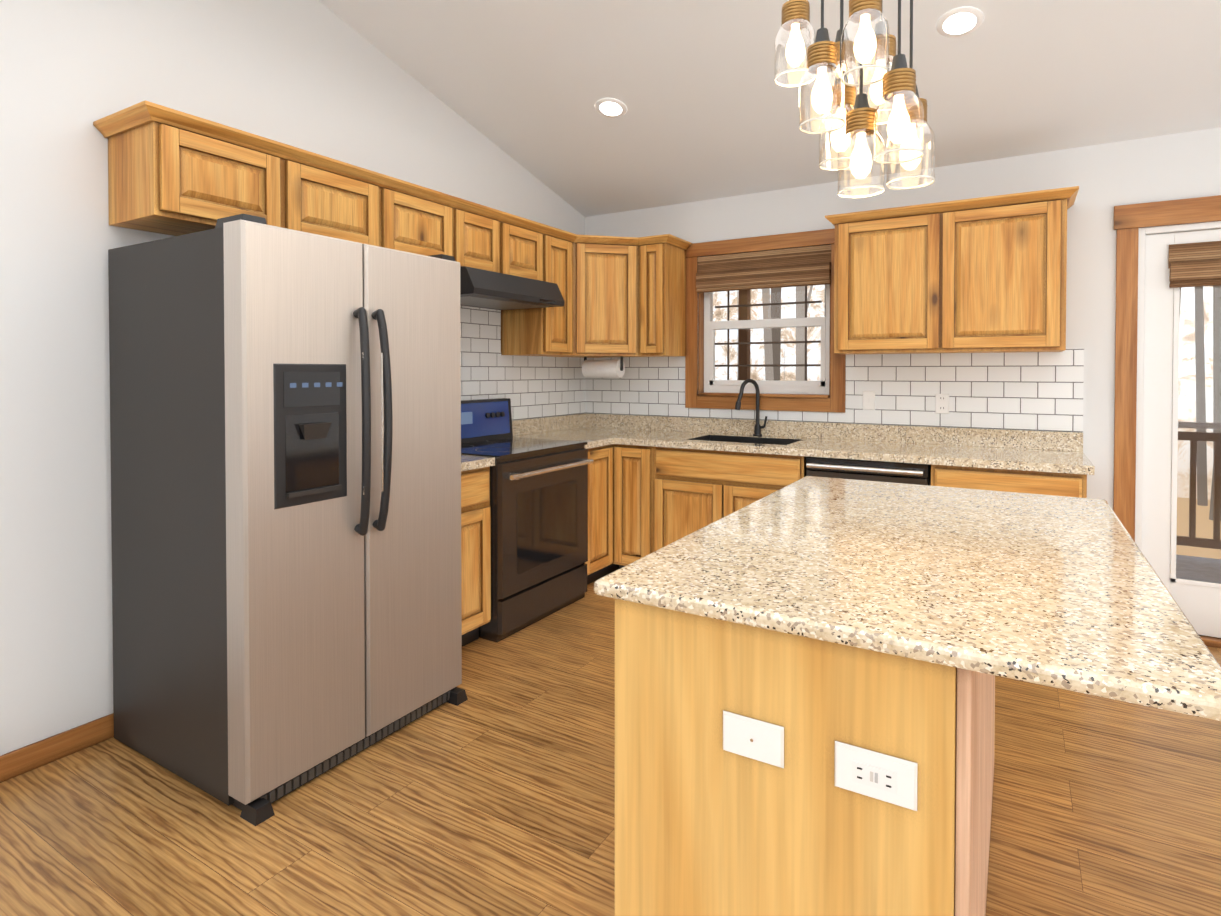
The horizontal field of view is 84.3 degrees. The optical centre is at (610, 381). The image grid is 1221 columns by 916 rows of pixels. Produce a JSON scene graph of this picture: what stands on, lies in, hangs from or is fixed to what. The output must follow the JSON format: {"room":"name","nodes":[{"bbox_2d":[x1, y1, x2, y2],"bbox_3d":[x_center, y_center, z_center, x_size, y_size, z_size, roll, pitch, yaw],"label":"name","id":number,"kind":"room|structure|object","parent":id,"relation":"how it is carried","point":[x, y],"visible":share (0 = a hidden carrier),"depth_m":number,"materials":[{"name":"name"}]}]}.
{"room":"kitchen","nodes":[
{"label":"kitchen","id":0,"kind":"room"},
{"bbox_2d":[0,0,584,755],"bbox_3d":[-2.080,-0.852,2.158,0.150,4.310,7.350,1,1,31],"label":"wall","id":1,"kind":"structure","parent":0,"point":[316,76],"depth_m":2.40,"materials":[{"name":"paint"}]},
{"bbox_2d":[0,713,113,782],"bbox_3d":[-2.565,1.275,1.228,0.014,0.085,4.600,1,1,31],"label":"baseboard","id":2,"kind":"structure","parent":1,"relation":"attached to","point":[22,760],"depth_m":2.30,"materials":[{"name":"brown wood"}]},
{"bbox_2d":[101,102,304,235],"bbox_3d":[-1.534,-0.748,2.579,0.347,0.359,0.532,1,1,31],"label":"upper cabinet","id":3,"kind":"object","parent":1,"relation":"attached to","point":[173,172],"depth_m":2.40,"materials":[{"name":"brown wood"}]},
{"bbox_2d":[305,150,400,250],"bbox_3d":[-1.311,-0.754,2.948,0.347,0.359,0.620,1,1,31],"label":"upper cabinet","id":4,"kind":"object","parent":1,"relation":"attached to","point":[345,201],"depth_m":2.92,"materials":[{"name":"brown wood"}]},
{"bbox_2d":[397,179,468,266],"bbox_3d":[-1.069,-0.760,3.350,0.347,0.359,0.607,1,1,31],"label":"upper cabinet","id":5,"kind":"object","parent":1,"relation":"attached to","point":[432,222],"depth_m":3.33,"materials":[{"name":"brown wood"}]},
{"bbox_2d":[469,201,512,274],"bbox_3d":[-0.855,-0.765,3.705,0.347,0.359,0.512,1,1,31],"label":"upper cabinet","id":6,"kind":"object","parent":1,"relation":"attached to","point":[490,229],"depth_m":3.70,"materials":[{"name":"brown wood"}]},
{"bbox_2d":[460,305,587,419],"bbox_3d":[-0.783,0.035,4.169,0.008,1.275,2.250,1,1,31],"label":"backsplash","id":7,"kind":"structure","parent":1,"relation":"attached to","point":[536,386],"depth_m":4.41,"materials":[{"name":"white tile"}]},
{"bbox_2d":[513,215,544,280],"bbox_3d":[-0.675,-0.770,4.003,0.347,0.359,0.473,1,1,31],"label":"upper cabinet","id":8,"kind":"object","parent":1,"relation":"attached to","point":[528,235],"depth_m":3.98,"materials":[{"name":"brown wood"}]},
{"bbox_2d":[460,266,564,309],"bbox_3d":[-0.689,-0.515,3.824,0.497,0.143,0.786,1,1,31],"label":"range hood","id":9,"kind":"object","parent":8,"relation":"attached to","point":[481,288],"visible":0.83,"depth_m":3.68,"materials":[{"name":"black metal"}]},
{"bbox_2d":[501,225,580,356],"bbox_3d":[-0.431,-0.563,4.364,0.395,0.784,0.392,1,1,31],"label":"upper cabinet","id":10,"kind":"object","parent":1,"relation":"attached to","point":[547,331],"depth_m":4.26,"materials":[{"name":"brown wood"}]},
{"bbox_2d":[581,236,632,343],"bbox_3d":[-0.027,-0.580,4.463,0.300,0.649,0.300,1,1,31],"label":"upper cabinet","id":11,"kind":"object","parent":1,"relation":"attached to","point":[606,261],"depth_m":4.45,"materials":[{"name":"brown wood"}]},
{"bbox_2d":[577,235,636,357],"bbox_3d":[-0.085,-0.568,4.698,0.642,0.784,0.642,1,1,31],"label":"upper cabinet","id":12,"kind":"object","parent":1,"relation":"attached to","point":[587,350],"depth_m":4.46,"materials":[{"name":"brown wood"}]},
{"bbox_2d":[582,356,624,377],"bbox_3d":[-0.050,-0.102,4.712,0.308,0.146,0.124,1,1,31],"label":"paper towel holder","id":13,"kind":"object","parent":12,"relation":"attached to","point":[605,368],"visible":1,"depth_m":4.66,"materials":[{"name":"white paper"}]},
{"bbox_2d":[0,580,1220,915],"bbox_3d":[0.690,1.389,0.445,6.800,0.120,7.220,1,1,31],"label":"floor","id":14,"kind":"structure","parent":0,"point":[494,794],"depth_m":2.01,"materials":[{"name":"brown wood"}]},
{"bbox_2d":[108,214,467,825],"bbox_3d":[-1.167,0.396,2.562,0.916,1.802,0.903,1,1,31],"label":"refrigerator","id":15,"kind":"object","parent":14,"relation":"on","point":[285,426],"visible":1,"depth_m":2.22,"materials":[{"name":"grey metal"}]},
{"bbox_2d":[461,466,490,646],"bbox_3d":[-0.964,0.849,3.276,0.626,0.874,0.462,1,1,31],"label":"base cabinet","id":16,"kind":"object","parent":14,"relation":"on","point":[475,557],"depth_m":3.21,"materials":[{"name":"brown wood"}]},
{"bbox_2d":[461,454,494,470],"bbox_3d":[-0.960,0.341,3.265,0.637,0.139,0.471,1,1,31],"label":"countertop","id":17,"kind":"structure","parent":16,"relation":"on","point":[468,462],"depth_m":3.22,"materials":[{"name":"beige stone"}]},
{"bbox_2d":[461,398,593,641],"bbox_3d":[-0.585,0.696,3.785,0.703,1.165,0.788,1,1,31],"label":"range","id":18,"kind":"object","parent":14,"relation":"on","point":[539,517],"visible":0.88,"depth_m":3.60,"materials":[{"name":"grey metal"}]},
{"bbox_2d":[585,444,616,584],"bbox_3d":[-0.339,0.833,4.312,0.626,0.874,0.348,1,1,31],"label":"base cabinet","id":19,"kind":"object","parent":14,"relation":"on","point":[600,564],"depth_m":4.18,"materials":[{"name":"brown wood"}]},
{"bbox_2d":[512,417,616,448],"bbox_3d":[-0.334,0.325,4.281,0.660,0.139,0.322,1,1,31],"label":"countertop","id":20,"kind":"structure","parent":19,"relation":"on","point":[597,431],"depth_m":4.63,"materials":[{"name":"beige stone"}]},
{"bbox_2d":[613,444,704,568],"bbox_3d":[0.324,0.830,4.480,0.364,0.874,0.626,1,1,31],"label":"base cabinet","id":21,"kind":"object","parent":14,"relation":"on","point":[663,497],"depth_m":4.17,"materials":[{"name":"brown wood"}]},
{"bbox_2d":[615,599,994,915],"bbox_3d":[0.653,0.862,1.811,0.627,0.894,1.465,1,1,31],"label":"kitchen island","id":22,"kind":"object","parent":14,"relation":"on","point":[706,824],"visible":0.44,"depth_m":1.18,"materials":[{"name":"brown wood"}]},
{"bbox_2d":[723,711,783,767],"bbox_3d":[0.250,0.632,1.190,0.112,0.072,0.006,1,1,31],"label":"outlet","id":23,"kind":"object","parent":22,"relation":"attached to","point":[755,739],"visible":1,"depth_m":1.19,"materials":[{"name":"white plastic"}]},
{"bbox_2d":[835,741,917,810],"bbox_3d":[0.424,0.635,1.084,0.126,0.076,0.008,1,1,31],"label":"outlet","id":24,"kind":"object","parent":22,"relation":"attached to","point":[880,776],"visible":1,"depth_m":1.08,"materials":[{"name":"white plastic"}]},
{"bbox_2d":[594,476,1220,720],"bbox_3d":[0.780,0.399,1.748,0.964,0.030,1.566,1,1,31],"label":"island countertop","id":25,"kind":"structure","parent":22,"relation":"on","point":[1068,593],"depth_m":1.30,"materials":[{"name":"stone"}]},
{"bbox_2d":[806,457,930,485],"bbox_3d":[1.462,0.843,3.753,0.610,0.872,0.643,1,1,31],"label":"dishwasher","id":26,"kind":"object","parent":14,"relation":"on","point":[897,472],"visible":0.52,"depth_m":3.49,"materials":[{"name":"black metal"}]},
{"bbox_2d":[931,465,1086,497],"bbox_3d":[2.023,0.846,3.455,0.638,0.874,0.626,1,1,31],"label":"base cabinet","id":27,"kind":"object","parent":14,"relation":"on","point":[1019,481],"depth_m":3.17,"materials":[{"name":"brown wood"}]},
{"bbox_2d":[553,413,1094,474],"bbox_3d":[0.973,0.424,4.066,3.122,0.329,0.657,1,1,31],"label":"countertop","id":28,"kind":"structure","parent":27,"relation":"on","point":[1046,451],"depth_m":3.84,"materials":[{"name":"beige stone"}]},
{"bbox_2d":[735,379,766,435],"bbox_3d":[0.907,0.167,4.330,0.165,0.372,0.195,1,1,31],"label":"faucet","id":29,"kind":"object","parent":28,"relation":"on","point":[758,427],"visible":1,"depth_m":4.36,"materials":[{"name":"black metal"}]},
{"bbox_2d":[319,0,1220,216],"bbox_3d":[0.724,-2.122,0.446,6.700,1.958,7.350,1,1,31],"label":"ceiling","id":30,"kind":"structure","parent":0,"point":[703,97],"depth_m":3.30,"materials":[{"name":"paint"}]},
{"bbox_2d":[595,98,626,117],"bbox_3d":[0.002,-1.505,3.712,0.176,0.046,0.171,1,1,31],"label":"recessed light","id":31,"kind":"object","parent":30,"relation":"in","point":[610,107],"visible":1,"depth_m":3.70,"materials":[{"name":"white"}]},
{"bbox_2d":[775,0,934,197],"bbox_3d":[0.566,-1.159,1.555,0.440,1.469,0.279,1,1,31],"label":"pendant","id":32,"kind":"object","parent":30,"relation":"hanging from","point":[849,108],"visible":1,"depth_m":1.50,"materials":[{"name":"clear glass"}]},
{"bbox_2d":[936,7,983,37],"bbox_3d":[1.456,-1.497,2.812,0.176,0.046,0.171,1,1,31],"label":"recessed light","id":33,"kind":"object","parent":30,"relation":"in","point":[959,22],"visible":1,"depth_m":2.80,"materials":[{"name":"white"}]},
{"bbox_2d":[585,127,1220,509],"bbox_3d":[2.584,0.026,3.562,6.700,2.510,0.150,1,1,31],"label":"wall","id":34,"kind":"structure","parent":0,"point":[1106,178],"depth_m":3.54,"materials":[{"name":"paint"}]},
{"bbox_2d":[633,234,688,356],"bbox_3d":[0.319,-0.567,4.598,0.257,0.784,0.395,1,1,31],"label":"upper cabinet","id":35,"kind":"object","parent":34,"relation":"attached to","point":[659,261],"depth_m":4.48,"materials":[{"name":"brown wood"}]},
{"bbox_2d":[685,228,845,412],"bbox_3d":[1.018,-0.383,4.474,1.100,1.136,0.165,1,1,31],"label":"window","id":36,"kind":"structure","parent":34,"relation":"in","point":[702,326],"depth_m":4.48,"materials":[{"name":"brown wood"}]},
{"bbox_2d":[696,245,830,292],"bbox_3d":[0.986,-0.730,4.416,0.900,0.247,0.070,1,1,31],"label":"window shade","id":37,"kind":"object","parent":36,"relation":"attached to","point":[801,266],"visible":0.96,"depth_m":4.38,"materials":[{"name":"brown wood"}]},
{"bbox_2d":[588,348,1083,431],"bbox_3d":[1.141,0.031,4.341,3.125,0.443,0.008,1,1,31],"label":"backsplash","id":38,"kind":"structure","parent":34,"relation":"attached to","point":[1040,391],"depth_m":3.92,"materials":[{"name":"white tile"}]},
{"bbox_2d":[863,391,874,409],"bbox_3d":[1.561,0.114,4.075,0.072,0.115,0.012,1,1,31],"label":"light switch","id":39,"kind":"object","parent":34,"relation":"attached to","point":[868,400],"visible":1,"depth_m":4.07,"materials":[{"name":"white plastic"}]},
{"bbox_2d":[935,394,948,413],"bbox_3d":[1.905,0.127,3.871,0.072,0.115,0.007,1,1,31],"label":"outlet","id":40,"kind":"object","parent":34,"relation":"attached to","point":[941,403],"visible":1,"depth_m":3.87,"materials":[{"name":"white plastic"}]},
{"bbox_2d":[825,186,1078,353],"bbox_3d":[1.829,-0.553,3.701,1.193,0.784,0.371,1,1,31],"label":"upper cabinet","id":41,"kind":"object","parent":34,"relation":"attached to","point":[988,274],"visible":1,"depth_m":3.53,"materials":[{"name":"brown wood"}]},
{"bbox_2d":[1113,195,1220,647],"bbox_3d":[3.098,0.196,3.240,1.125,2.180,0.174,1,1,31],"label":"door","id":42,"kind":"structure","parent":34,"relation":"attached to","point":[1146,417],"depth_m":3.40,"materials":[{"name":"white wood"}]},
{"bbox_2d":[1168,241,1220,287],"bbox_3d":[3.072,-0.571,3.186,0.677,0.217,0.070,1,1,31],"label":"shade","id":43,"kind":"object","parent":34,"relation":"attached to","point":[1198,264],"visible":1,"depth_m":3.29,"materials":[{"name":"brown wood"}]},
{"label":"outside","id":44,"kind":"structure","parent":0,"visible":0},
{"bbox_2d":[738,290,1220,583],"bbox_3d":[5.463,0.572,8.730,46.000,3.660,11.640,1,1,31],"label":"porch railing","id":45,"kind":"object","parent":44,"point":[1197,510],"depth_m":4.84,"materials":[{"name":"brown wood"}]},
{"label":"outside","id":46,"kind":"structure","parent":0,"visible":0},
{"bbox_2d":[713,285,1220,519],"bbox_3d":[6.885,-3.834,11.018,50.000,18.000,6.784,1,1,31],"label":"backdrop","id":47,"kind":"structure","parent":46,"point":[815,293],"depth_m":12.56,"materials":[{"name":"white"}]}
]}

